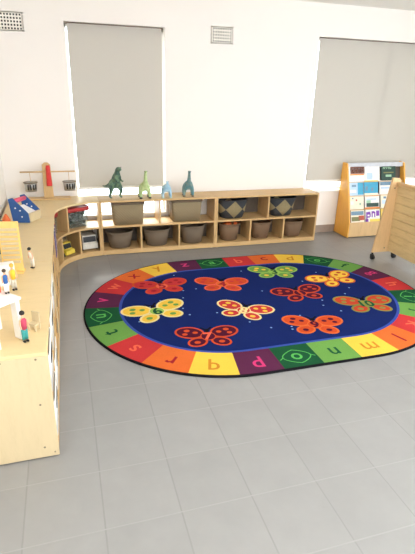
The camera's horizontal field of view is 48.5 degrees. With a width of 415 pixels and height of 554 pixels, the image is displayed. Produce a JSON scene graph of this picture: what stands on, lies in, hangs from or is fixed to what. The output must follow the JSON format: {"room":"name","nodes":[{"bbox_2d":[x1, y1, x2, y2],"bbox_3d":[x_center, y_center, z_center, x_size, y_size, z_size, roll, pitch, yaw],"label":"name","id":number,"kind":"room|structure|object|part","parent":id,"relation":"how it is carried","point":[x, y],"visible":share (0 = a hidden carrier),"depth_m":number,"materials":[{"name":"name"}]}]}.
{"room":"preschool classroom","nodes":[
{"label":"preschool classroom","id":0,"kind":"room"},
{"bbox_2d":[0,154,6,219],"bbox_3d":[-1.058,-0.143,1.280,0.150,2.440,6.700,-5,23,-16],"label":"wall","id":1,"kind":"structure","parent":0,"point":[3,199],"depth_m":4.28,"materials":[{"name":"white paint"}]},
{"bbox_2d":[0,231,414,553],"bbox_3d":[1.591,0.765,2.605,5.800,0.100,6.850,-5,23,-16],"label":"floor","id":2,"kind":"structure","parent":0,"point":[321,459],"depth_m":2.17,"materials":[{"name":"grey tile"}]},
{"bbox_2d":[0,261,59,464],"bbox_3d":[-1.038,0.327,2.458,0.420,0.680,1.128,-5,23,-16],"label":"base cabinet","id":3,"kind":"object","parent":2,"relation":"on","point":[28,427],"depth_m":2.04,"materials":[{"name":"beige laminate"}]},
{"bbox_3d":[-1.117,-0.018,2.557,0.090,0.120,0.062,-9,25,-25],"label":"toy cupboard","id":4,"kind":"part","parent":3,"relation":"part of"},
{"bbox_2d":[0,290,21,349],"bbox_3d":[-0.934,0.173,1.996,0.238,0.200,0.145,14,25,28],"label":"dollhouse","id":5,"kind":"object","parent":3,"relation":"on","point":[5,299],"visible":0.91,"depth_m":1.97,"materials":[{"name":"white paint"}]},
{"bbox_2d":[1,269,9,293],"bbox_3d":[-0.862,0.018,1.965,0.031,0.112,0.023,-14,27,-34],"label":"doll","id":6,"kind":"object","parent":5,"relation":"on","point":[4,278],"visible":1,"depth_m":1.96},
{"bbox_2d":[0,221,25,273],"bbox_3d":[-1.145,-0.172,2.682,0.120,0.310,0.070,-2,22,-9],"label":"board","id":7,"kind":"object","parent":3,"relation":"on","point":[10,243],"visible":0.91,"depth_m":2.67,"materials":[{"name":"yellow paint"}]},
{"bbox_2d":[9,263,17,290],"bbox_3d":[-1.044,-0.001,2.474,0.042,0.153,0.031,-14,27,-34],"label":"doll","id":8,"kind":"object","parent":3,"relation":"on","point":[12,272],"visible":1,"depth_m":2.47},
{"bbox_2d":[19,310,29,342],"bbox_3d":[-0.788,0.212,1.979,0.030,0.148,0.040,21,29,39],"label":"doll","id":9,"kind":"object","parent":3,"relation":"on","point":[23,322],"visible":1,"depth_m":1.97},
{"bbox_3d":[-0.793,0.244,1.989,0.018,0.057,0.019,21,29,39],"label":"trouser leg","id":10,"kind":"part","parent":9,"relation":"part of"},
{"bbox_3d":[-1.032,0.132,2.379,0.420,0.018,1.127,-5,23,-16],"label":"panel","id":11,"kind":"part","parent":3,"relation":"part of","materials":[{"name":"beige wood"}]},
{"bbox_3d":[-0.883,0.592,1.993,0.420,0.534,0.018,-5,23,-16],"label":"panel","id":12,"kind":"part","parent":3,"relation":"part of","materials":[{"name":"beige laminate"}]},
{"bbox_2d":[27,247,34,268],"bbox_3d":[-1.062,-0.116,2.776,0.034,0.138,0.035,-10,25,-27],"label":"doll","id":13,"kind":"object","parent":3,"relation":"on","point":[30,255],"visible":1,"depth_m":2.77},
{"bbox_2d":[28,311,40,331],"bbox_3d":[-0.787,0.201,2.090,0.040,0.085,0.037,9,23,16],"label":"chair","id":14,"kind":"object","parent":3,"relation":"on","point":[35,321],"visible":0.93,"depth_m":2.09,"materials":[{"name":"beige wood"}]},
{"bbox_3d":[-0.787,0.210,2.093,0.040,0.006,0.036,9,23,16],"label":"seat","id":15,"kind":"part","parent":14,"relation":"part of","materials":[{"name":"beige laminate"}]},
{"bbox_3d":[-0.782,0.182,2.098,0.040,0.055,0.005,9,23,16],"label":"backrest","id":16,"kind":"part","parent":14,"relation":"part of","materials":[{"name":"beige wood"}]},
{"bbox_2d":[48,327,53,391],"bbox_3d":[-0.881,0.398,2.120,0.321,0.200,0.310,-5,23,-16],"label":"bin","id":17,"kind":"object","parent":3,"relation":"on","point":[50,354],"visible":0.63,"depth_m":2.11,"materials":[{"name":"white plastic"}]},
{"bbox_2d":[49,297,53,349],"bbox_3d":[-0.986,0.262,2.446,0.321,0.200,0.310,-5,23,-16],"label":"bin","id":18,"kind":"object","parent":3,"relation":"on","point":[51,309],"visible":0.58,"depth_m":2.43,"materials":[{"name":"white plastic"}]},
{"bbox_2d":[51,276,54,312],"bbox_3d":[-1.095,0.122,2.782,0.321,0.200,0.310,-5,23,-16],"label":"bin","id":19,"kind":"object","parent":3,"relation":"on","point":[52,286],"visible":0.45,"depth_m":2.77,"materials":[{"name":"white plastic"}]},
{"bbox_2d":[53,299,55,394],"bbox_3d":[-1.037,0.367,2.476,0.412,0.018,1.091,-5,23,-16],"label":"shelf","id":20,"kind":"object","parent":3,"relation":"attached to","point":[54,299],"depth_m":2.55,"materials":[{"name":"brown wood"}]},
{"bbox_2d":[53,371,58,432],"bbox_3d":[-0.887,0.631,2.216,0.321,0.200,0.310,-5,23,-16],"label":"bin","id":21,"kind":"object","parent":3,"relation":"on","point":[55,397],"visible":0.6,"depth_m":2.20,"materials":[{"name":"white plastic"}]},
{"bbox_2d":[54,337,57,388],"bbox_3d":[-0.993,0.495,2.541,0.321,0.200,0.310,-5,23,-16],"label":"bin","id":22,"kind":"object","parent":3,"relation":"on","point":[55,352],"visible":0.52,"depth_m":2.51,"materials":[{"name":"white plastic"}]},
{"bbox_3d":[-1.196,0.182,2.974,0.420,0.534,0.018,-5,23,-16],"label":"panel","id":23,"kind":"part","parent":3,"relation":"part of","materials":[{"name":"beige laminate"}]},
{"bbox_2d":[55,309,57,348],"bbox_3d":[-1.102,0.355,2.877,0.321,0.200,0.310,-5,23,-16],"label":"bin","id":24,"kind":"object","parent":3,"relation":"on","point":[56,328],"visible":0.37,"depth_m":2.86,"materials":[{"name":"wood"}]},
{"bbox_3d":[-1.045,0.599,2.570,0.410,0.013,1.091,-5,23,-16],"label":"panel","id":25,"kind":"part","parent":3,"relation":"part of","materials":[{"name":"brown wood"}]},
{"bbox_2d":[0,216,59,331],"bbox_3d":[-1.358,-0.035,3.481,0.420,0.560,1.127,-5,23,-16],"label":"base cabinet","id":26,"kind":"object","parent":2,"relation":"on","point":[38,235],"visible":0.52,"depth_m":3.38,"materials":[{"name":"brown wood"}]},
{"bbox_2d":[2,214,10,220],"bbox_3d":[-1.567,-0.443,3.592,0.062,0.100,0.064,-5,23,-16],"label":"cone","id":27,"kind":"object","parent":26,"relation":"on","point":[5,217],"visible":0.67,"depth_m":3.57,"materials":[{"name":"orange plastic"}]},
{"bbox_2d":[8,194,40,222],"bbox_3d":[-1.483,-0.558,3.749,0.204,0.199,0.166,0,22,-5],"label":"toy till","id":28,"kind":"object","parent":26,"relation":"on","point":[28,212],"visible":0.96,"depth_m":3.71,"materials":[{"name":"blue paint"}]},
{"bbox_3d":[-1.504,-0.530,3.679,0.150,0.199,0.014,0,22,-5],"label":"panel","id":29,"kind":"part","parent":28,"relation":"part of","materials":[{"name":"blue paint"}]},
{"bbox_3d":[-1.467,-0.587,3.821,0.150,0.199,0.014,0,22,-5],"label":"panel","id":30,"kind":"part","parent":28,"relation":"part of","materials":[{"name":"blue paint"}]},
{"bbox_3d":[-1.415,-0.501,3.780,0.019,0.074,0.148,7,23,12],"label":"panel","id":31,"kind":"part","parent":28,"relation":"part of","materials":[{"name":"beige laminate"}]},
{"bbox_3d":[-1.351,-0.286,3.379,0.420,0.018,1.127,-5,23,-16],"label":"panel","id":32,"kind":"part","parent":26,"relation":"part of","materials":[{"name":"beige wood"}]},
{"bbox_2d":[55,258,56,292],"bbox_3d":[-1.355,-0.050,3.476,0.412,0.018,1.091,-5,23,-16],"label":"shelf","id":33,"kind":"object","parent":26,"relation":"attached to","point":[55,258],"depth_m":3.48,"materials":[{"name":"brown wood"}]},
{"bbox_3d":[-1.514,-0.236,3.974,0.420,0.534,0.018,-5,23,-16],"label":"panel","id":34,"kind":"part","parent":26,"relation":"part of","materials":[{"name":"brown wood"}]},
{"bbox_3d":[-1.363,0.181,3.570,0.410,0.013,1.091,-5,23,-16],"label":"panel","id":35,"kind":"part","parent":26,"relation":"part of","materials":[{"name":"brown wood"}]},
{"bbox_2d":[2,195,101,271],"bbox_3d":[-1.429,-0.405,4.374,0.830,0.554,0.764,-5,23,-16],"label":"corner shelf","id":36,"kind":"object","parent":2,"relation":"on","point":[72,233],"visible":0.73,"depth_m":4.44,"materials":[{"name":"brown wood"}]},
{"bbox_2d":[20,162,74,200],"bbox_3d":[-1.533,-0.927,4.447,0.500,0.350,0.110,-5,23,-16],"label":"balance scale","id":37,"kind":"object","parent":36,"relation":"on","point":[48,190],"visible":0.88,"depth_m":4.46,"materials":[{"name":"brown wood"}]},
{"bbox_2d":[23,173,37,191],"bbox_3d":[-1.685,-0.908,4.382,0.132,0.186,0.111,-5,23,-16],"label":"pot","id":38,"kind":"object","parent":37,"relation":"hanging from","point":[30,186],"visible":1,"depth_m":4.37,"materials":[{"name":"metal"}]},
{"bbox_3d":[-1.686,-0.861,4.402,0.120,0.085,0.096,-5,23,-16],"label":"pot","id":39,"kind":"part","parent":38,"relation":"part of","materials":[{"name":"metal"}]},
{"bbox_2d":[46,165,51,185],"bbox_3d":[-1.522,-0.969,4.414,0.052,0.195,0.020,-5,23,-16],"label":"cloth","id":40,"kind":"object","parent":37,"relation":"hanging from","point":[48,173],"visible":1,"depth_m":4.41,"materials":[{"name":"red fabric"}]},
{"bbox_2d":[62,172,75,190],"bbox_3d":[-1.345,-0.938,4.479,0.132,0.186,0.111,-5,23,-16],"label":"pot","id":41,"kind":"object","parent":37,"relation":"hanging from","point":[69,185],"visible":1,"depth_m":4.47,"materials":[{"name":"metal"}]},
{"bbox_3d":[-1.346,-0.891,4.500,0.120,0.085,0.096,-5,23,-16],"label":"pot","id":42,"kind":"part","parent":41,"relation":"part of","materials":[{"name":"metal"}]},
{"bbox_3d":[-1.422,-0.653,4.273,0.830,0.018,0.764,-5,23,-16],"label":"panel","id":43,"kind":"part","parent":36,"relation":"part of","materials":[{"name":"beige wood"}]},
{"bbox_2d":[62,238,74,256],"bbox_3d":[-1.419,-0.292,4.508,0.220,0.144,0.139,13,25,26],"label":"toy truck","id":44,"kind":"object","parent":36,"relation":"on","point":[67,247],"visible":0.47,"depth_m":4.47,"materials":[{"name":"paint"}]},
{"bbox_2d":[67,204,88,212],"bbox_3d":[-1.313,-0.604,4.548,0.253,0.196,0.198,-17,29,-39],"label":"storage bin","id":45,"kind":"object","parent":36,"relation":"on","point":[78,208],"visible":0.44,"depth_m":4.47,"materials":[{"name":"red plastic"}]},
{"bbox_2d":[68,211,85,224],"bbox_3d":[-1.313,-0.600,4.548,0.217,0.168,0.161,-17,29,-39],"label":"blocks","id":46,"kind":"object","parent":45,"relation":"in","point":[78,216],"visible":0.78,"depth_m":4.51},
{"bbox_3d":[-1.428,-0.417,4.370,0.828,0.018,0.760,-5,23,-16],"label":"shelf","id":47,"kind":"part","parent":36,"relation":"part of","materials":[{"name":"brown wood"}]},
{"bbox_3d":[-1.434,-0.187,4.464,0.828,0.014,0.760,-5,23,-16],"label":"panel","id":48,"kind":"part","parent":36,"relation":"part of","materials":[{"name":"brown wood"}]},
{"bbox_2d":[81,231,98,250],"bbox_3d":[-1.225,-0.369,4.699,0.179,0.154,0.200,-11,26,-29],"label":"van","id":49,"kind":"object","parent":36,"relation":"on","point":[88,238],"visible":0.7,"depth_m":4.63,"materials":[{"name":"paint"}]},
{"bbox_3d":[-1.108,-0.519,4.699,0.017,0.536,0.286,-5,23,-16],"label":"panel","id":50,"kind":"part","parent":36,"relation":"part of","materials":[{"name":"brown wood"}]},
{"bbox_2d":[97,191,216,254],"bbox_3d":[-0.525,-0.576,4.864,1.196,0.560,0.290,-5,23,-16],"label":"storage shelf","id":51,"kind":"object","parent":2,"relation":"on","point":[138,244],"visible":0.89,"depth_m":4.83,"materials":[{"name":"brown wood"}]},
{"bbox_3d":[-1.089,-0.522,4.704,0.018,0.534,0.290,-5,23,-16],"label":"panel","id":52,"kind":"part","parent":51,"relation":"part of","materials":[{"name":"brown wood"}]},
{"bbox_2d":[102,167,123,197],"bbox_3d":[-0.968,-0.954,4.598,0.327,0.315,0.132,14,25,27],"label":"dinosaur","id":53,"kind":"object","parent":51,"relation":"on","point":[115,182],"visible":1,"depth_m":4.54,"materials":[{"name":"green plastic"}]},
{"bbox_2d":[105,227,132,247],"bbox_3d":[-0.914,-0.410,4.796,0.288,0.173,0.256,-5,23,-16],"label":"round basket","id":54,"kind":"object","parent":51,"relation":"on","point":[117,237],"visible":0.85,"depth_m":4.73,"materials":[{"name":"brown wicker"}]},
{"bbox_2d":[110,202,144,224],"bbox_3d":[-0.819,-0.672,4.712,0.337,0.225,0.232,-5,23,-16],"label":"storage basket","id":55,"kind":"object","parent":51,"relation":"on","point":[123,213],"visible":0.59,"depth_m":4.62,"materials":[{"name":"brown fabric"}]},
{"bbox_2d":[138,171,151,198],"bbox_3d":[-0.642,-0.949,4.649,0.124,0.285,0.307,-5,23,-16],"label":"dinosaur","id":56,"kind":"object","parent":51,"relation":"on","point":[144,186],"visible":1,"depth_m":4.58,"materials":[{"name":"green plastic"}]},
{"bbox_3d":[-0.569,-0.520,5.034,1.160,0.285,0.006,-5,23,-16],"label":"panel","id":57,"kind":"part","parent":51,"relation":"part of","materials":[{"name":"beige wood"}]},
{"bbox_2d":[142,225,169,245],"bbox_3d":[-0.545,-0.445,4.902,0.298,0.178,0.264,-5,23,-16],"label":"round basket","id":58,"kind":"object","parent":51,"relation":"on","point":[154,235],"visible":0.86,"depth_m":4.83,"materials":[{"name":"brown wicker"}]},
{"bbox_3d":[-0.518,-0.827,4.762,1.196,0.018,0.290,-5,23,-16],"label":"panel","id":59,"kind":"part","parent":51,"relation":"part of","materials":[{"name":"brown wood"}]},
{"bbox_3d":[-0.524,-0.590,4.857,1.160,0.018,0.282,-5,23,-16],"label":"shelf","id":60,"kind":"part","parent":51,"relation":"part of","materials":[{"name":"brown wood"}]},
{"bbox_3d":[-0.531,-0.360,4.952,1.160,0.013,0.280,-5,23,-16],"label":"panel","id":61,"kind":"part","parent":51,"relation":"part of","materials":[{"name":"brown wood"}]},
{"bbox_2d":[161,181,171,197],"bbox_3d":[-0.423,-0.910,4.708,0.107,0.180,0.264,-3,23,-11],"label":"dinosaur","id":62,"kind":"object","parent":51,"relation":"on","point":[166,187],"visible":1,"depth_m":4.64,"materials":[{"name":"blue plastic"}]},
{"bbox_2d":[169,199,202,221],"bbox_3d":[-0.239,-0.724,4.879,0.337,0.225,0.232,-5,23,-16],"label":"storage basket","id":63,"kind":"object","parent":51,"relation":"on","point":[180,210],"visible":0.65,"depth_m":4.79,"materials":[{"name":"brown fabric"}]},
{"bbox_2d":[182,171,193,196],"bbox_3d":[-0.205,-0.986,4.786,0.122,0.274,0.300,-2,23,-10],"label":"dinosaur","id":64,"kind":"object","parent":51,"relation":"on","point":[188,185],"visible":1,"depth_m":4.71,"materials":[{"name":"teal plastic"}]},
{"bbox_2d":[180,223,204,243],"bbox_3d":[-0.172,-0.485,5.006,0.288,0.193,0.256,-5,23,-16],"label":"round basket","id":65,"kind":"object","parent":51,"relation":"on","point":[190,233],"visible":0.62,"depth_m":4.93,"materials":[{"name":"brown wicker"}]},
{"bbox_3d":[0.039,-0.622,5.029,0.018,0.534,0.290,-5,23,-16],"label":"panel","id":66,"kind":"part","parent":51,"relation":"part of","materials":[{"name":"brown wood"}]},
{"bbox_2d":[83,254,414,377],"bbox_3d":[0.443,0.180,3.803,2.840,0.015,2.024,-5,23,-16],"label":"rug","id":67,"kind":"object","parent":2,"relation":"on","point":[277,313],"visible":1,"depth_m":3.51,"materials":[{"name":"carpet"}]},
{"bbox_2d":[209,188,318,246],"bbox_3d":[0.624,-0.678,5.195,1.200,0.560,0.290,-5,23,-16],"label":"storage shelf","id":68,"kind":"object","parent":2,"relation":"on","point":[305,206],"visible":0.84,"depth_m":5.19,"materials":[{"name":"brown wood"}]},
{"bbox_3d":[0.058,-0.623,5.034,0.018,0.534,0.290,-5,23,-16],"label":"panel","id":69,"kind":"part","parent":68,"relation":"part of","materials":[{"name":"brown wood"}]},
{"bbox_2d":[218,221,239,240],"bbox_3d":[0.235,-0.518,5.125,0.248,0.188,0.220,-5,23,-16],"label":"round basket","id":70,"kind":"object","parent":68,"relation":"on","point":[227,232],"visible":0.73,"depth_m":5.05,"materials":[{"name":"brown wicker"}]},
{"bbox_2d":[218,197,247,218],"bbox_3d":[0.260,-0.762,5.037,0.352,0.203,0.242,-5,23,-16],"label":"tub","id":71,"kind":"object","parent":68,"relation":"on","point":[228,208],"visible":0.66,"depth_m":4.95,"materials":[{"name":"fabric"}]},
{"bbox_2d":[251,219,270,238],"bbox_3d":[0.594,-0.550,5.228,0.248,0.188,0.220,-5,23,-16],"label":"round basket","id":72,"kind":"object","parent":68,"relation":"on","point":[259,228],"visible":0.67,"depth_m":5.16,"materials":[{"name":"brown wicker"}]},
{"bbox_3d":[0.583,-0.732,5.320,1.164,0.522,0.006,-5,23,-16],"label":"panel","id":73,"kind":"part","parent":68,"relation":"part of","materials":[{"name":"beige wood"}]},
{"bbox_3d":[0.631,-0.929,5.093,1.200,0.018,0.290,-5,23,-16],"label":"panel","id":74,"kind":"part","parent":68,"relation":"part of","materials":[{"name":"brown wood"}]},
{"bbox_3d":[0.618,-0.462,5.283,1.164,0.013,0.280,-5,23,-16],"label":"panel","id":75,"kind":"part","parent":68,"relation":"part of","materials":[{"name":"brown wood"}]},
{"bbox_3d":[0.625,-0.692,5.188,1.164,0.018,0.282,-5,23,-16],"label":"shelf","id":76,"kind":"part","parent":68,"relation":"part of","materials":[{"name":"brown wood"}]},
{"bbox_2d":[269,196,295,215],"bbox_3d":[0.815,-0.811,5.196,0.352,0.203,0.242,-5,23,-16],"label":"tub","id":77,"kind":"object","parent":68,"relation":"on","point":[279,205],"visible":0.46,"depth_m":5.11,"materials":[{"name":"fabric"}]},
{"bbox_2d":[284,218,303,236],"bbox_3d":[0.968,-0.581,5.336,0.268,0.183,0.238,-5,23,-16],"label":"round basket","id":78,"kind":"object","parent":68,"relation":"on","point":[292,227],"visible":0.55,"depth_m":5.26,"materials":[{"name":"brown wicker"}]},
{"bbox_3d":[1.190,-0.724,5.360,0.018,0.534,0.290,-5,23,-16],"label":"panel","id":79,"kind":"part","parent":68,"relation":"part of","materials":[{"name":"brown wood"}]},
{"bbox_2d":[334,161,405,237],"bbox_3d":[2.003,-0.940,5.548,0.800,0.839,0.295,-5,23,-16],"label":"magazine rack","id":80,"kind":"object","parent":2,"relation":"on","point":[342,226],"visible":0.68,"depth_m":5.49,"materials":[{"name":"brown wood"}]},
{"bbox_3d":[1.629,-0.906,5.441,0.020,0.839,0.295,-5,23,-16],"label":"panel","id":81,"kind":"part","parent":80,"relation":"part of","materials":[{"name":"wood"}]},
{"bbox_2d":[349,181,363,195],"bbox_3d":[1.748,-1.043,5.423,0.200,0.160,0.053,-5,23,-16],"label":"magazine","id":82,"kind":"object","parent":80,"relation":"on","point":[355,188],"visible":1,"depth_m":5.42,"materials":[{"name":"paper"}]},
{"bbox_2d":[350,195,363,209],"bbox_3d":[1.757,-0.880,5.442,0.200,0.155,0.052,-5,23,-16],"label":"magazine","id":83,"kind":"object","parent":80,"relation":"on","point":[357,202],"visible":1,"depth_m":5.44,"materials":[{"name":"paper"}]},
{"bbox_2d":[349,167,364,181],"bbox_3d":[1.748,-1.216,5.407,0.220,0.184,0.060,-5,23,-16],"label":"magazine","id":84,"kind":"object","parent":80,"relation":"on","point":[356,174],"visible":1,"depth_m":5.41,"materials":[{"name":"paper"}]},
{"bbox_2d":[350,210,364,222],"bbox_3d":[1.771,-0.712,5.462,0.200,0.160,0.054,-5,23,-16],"label":"magazine","id":85,"kind":"object","parent":80,"relation":"on","point":[356,215],"visible":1,"depth_m":5.46,"materials":[{"name":"paper"}]},
{"bbox_2d":[364,180,377,194],"bbox_3d":[1.944,-1.062,5.479,0.190,0.165,0.055,-5,23,-16],"label":"magazine","id":86,"kind":"object","parent":80,"relation":"on","point":[370,188],"visible":1,"depth_m":5.48,"materials":[{"name":"paper"}]},
{"bbox_2d":[364,194,378,208],"bbox_3d":[1.963,-0.900,5.500,0.200,0.160,0.054,-5,23,-16],"label":"magazine","id":87,"kind":"object","parent":80,"relation":"on","point":[371,202],"visible":1,"depth_m":5.50,"materials":[{"name":"paper"}]},
{"bbox_2d":[365,209,379,221],"bbox_3d":[1.977,-0.730,5.521,0.200,0.160,0.053,-5,23,-16],"label":"magazine","id":88,"kind":"object","parent":80,"relation":"on","point":[370,215],"visible":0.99,"depth_m":5.52,"materials":[{"name":"paper"}]},
{"bbox_2d":[365,166,379,180],"bbox_3d":[1.953,-1.235,5.466,0.200,0.184,0.060,-5,23,-16],"label":"magazine","id":89,"kind":"object","parent":80,"relation":"on","point":[371,173],"visible":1,"depth_m":5.46,"materials":[{"name":"paper"}]},
{"bbox_2d":[380,194,386,207],"bbox_3d":[2.169,-0.916,5.560,0.190,0.155,0.052,-5,23,-16],"label":"magazine","id":90,"kind":"object","parent":80,"relation":"on","point":[383,197],"visible":0.52,"depth_m":5.54,"materials":[{"name":"paper"}]},
{"bbox_2d":[379,180,390,194],"bbox_3d":[2.150,-1.078,5.539,0.200,0.160,0.053,-5,23,-16],"label":"magazine","id":91,"kind":"object","parent":80,"relation":"on","point":[383,186],"visible":0.64,"depth_m":5.53,"materials":[{"name":"paper"}]},
{"bbox_2d":[381,166,395,180],"bbox_3d":[2.169,-1.246,5.529,0.200,0.169,0.056,-5,23,-16],"label":"magazine","id":92,"kind":"object","parent":80,"relation":"on","point":[387,172],"visible":0.99,"depth_m":5.52,"materials":[{"name":"paper"}]},
{"bbox_3d":[2.376,-0.973,5.656,0.020,0.839,0.295,-5,23,-16],"label":"panel","id":93,"kind":"part","parent":80,"relation":"part of","materials":[{"name":"wood"}]},
{"bbox_2d":[370,178,414,263],"bbox_3d":[1.994,-0.404,4.248,0.304,0.842,1.032,-5,23,-16],"label":"cart","id":94,"kind":"object","parent":2,"relation":"on","point":[395,234],"visible":1,"depth_m":4.58,"materials":[{"name":"brown wood"}]},
{"bbox_3d":[1.854,-0.623,4.675,0.299,0.767,0.022,-5,23,-16],"label":"panel","id":95,"kind":"part","parent":94,"relation":"part of","materials":[{"name":"brown wood"}]},
{"bbox_3d":[2.028,-0.748,4.124,0.050,0.025,0.958,-5,23,-16],"label":"rail","id":96,"kind":"part","parent":94,"relation":"part of","materials":[{"name":"brown wood"}]},
{"bbox_2d":[0,0,414,237],"bbox_3d":[0.663,-1.648,5.086,5.800,2.440,0.150,-5,23,-16],"label":"wall","id":97,"kind":"structure","parent":0,"point":[237,116],"depth_m":4.65,"materials":[{"name":"white paint"}]},
{"bbox_2d":[0,10,23,31],"bbox_3d":[-1.713,-2.214,3.989,0.225,0.155,0.006,-5,23,-16],"label":"air vent","id":98,"kind":"object","parent":97,"relation":"in","point":[9,20],"visible":1,"depth_m":3.99,"materials":[{"name":"white metal"}]},
{"bbox_2d":[63,22,166,216],"bbox_3d":[-0.884,-1.510,4.618,0.920,1.795,0.150,-5,23,-16],"label":"window","id":99,"kind":"structure","parent":97,"relation":"in","point":[146,211],"depth_m":4.74,"materials":[{"name":"white paint"}]},
{"bbox_2d":[65,22,162,189],"bbox_3d":[-0.875,-1.633,4.550,0.888,1.512,0.031,-5,23,-16],"label":"roller blind","id":100,"kind":"object","parent":99,"relation":"attached to","point":[116,70],"visible":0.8,"depth_m":4.51,"materials":[{"name":"fabric"}]},
{"bbox_3d":[-0.902,-0.680,4.936,0.920,0.018,0.110,-5,23,-16],"label":"sill","id":101,"kind":"part","parent":99,"relation":"part of","materials":[{"name":"white paint"}]},
{"bbox_2d":[96,224,334,242],"bbox_3d":[0.655,-0.531,5.458,5.500,0.090,0.012,-5,23,-16],"label":"baseboard","id":102,"kind":"structure","parent":97,"relation":"attached to","point":[329,227],"depth_m":5.68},
{"bbox_2d":[211,25,232,44],"bbox_3d":[0.144,-2.374,4.525,0.225,0.155,0.006,-5,23,-16],"label":"air vent","id":103,"kind":"object","parent":97,"relation":"in","point":[219,34],"visible":1,"depth_m":4.52,"materials":[{"name":"white metal"}]},
{"bbox_2d":[304,39,414,191],"bbox_3d":[2.003,-1.849,5.414,1.820,1.635,0.150,-5,23,-16],"label":"window","id":104,"kind":"structure","parent":97,"relation":"in","point":[323,188],"depth_m":5.54,"materials":[{"name":"white paint"}]},
{"bbox_2d":[305,37,414,181],"bbox_3d":[2.009,-1.894,5.378,1.788,1.522,0.031,-5,23,-16],"label":"roller blind","id":105,"kind":"object","parent":104,"relation":"attached to","point":[363,111],"visible":0.83,"depth_m":5.27,"materials":[{"name":"fabric"}]},
{"bbox_3d":[1.987,-1.093,5.702,1.820,0.018,0.110,-5,23,-16],"label":"sill","id":106,"kind":"part","parent":104,"relation":"part of","materials":[{"name":"white paint"}]},
{"bbox_2d":[297,0,414,10],"bbox_3d":[1.659,-1.586,1.645,5.800,0.100,6.850,-5,23,-16],"label":"ceiling","id":107,"kind":"structure","parent":0,"point":[409,5],"depth_m":4.64,"materials":[{"name":"paint"}]}
]}

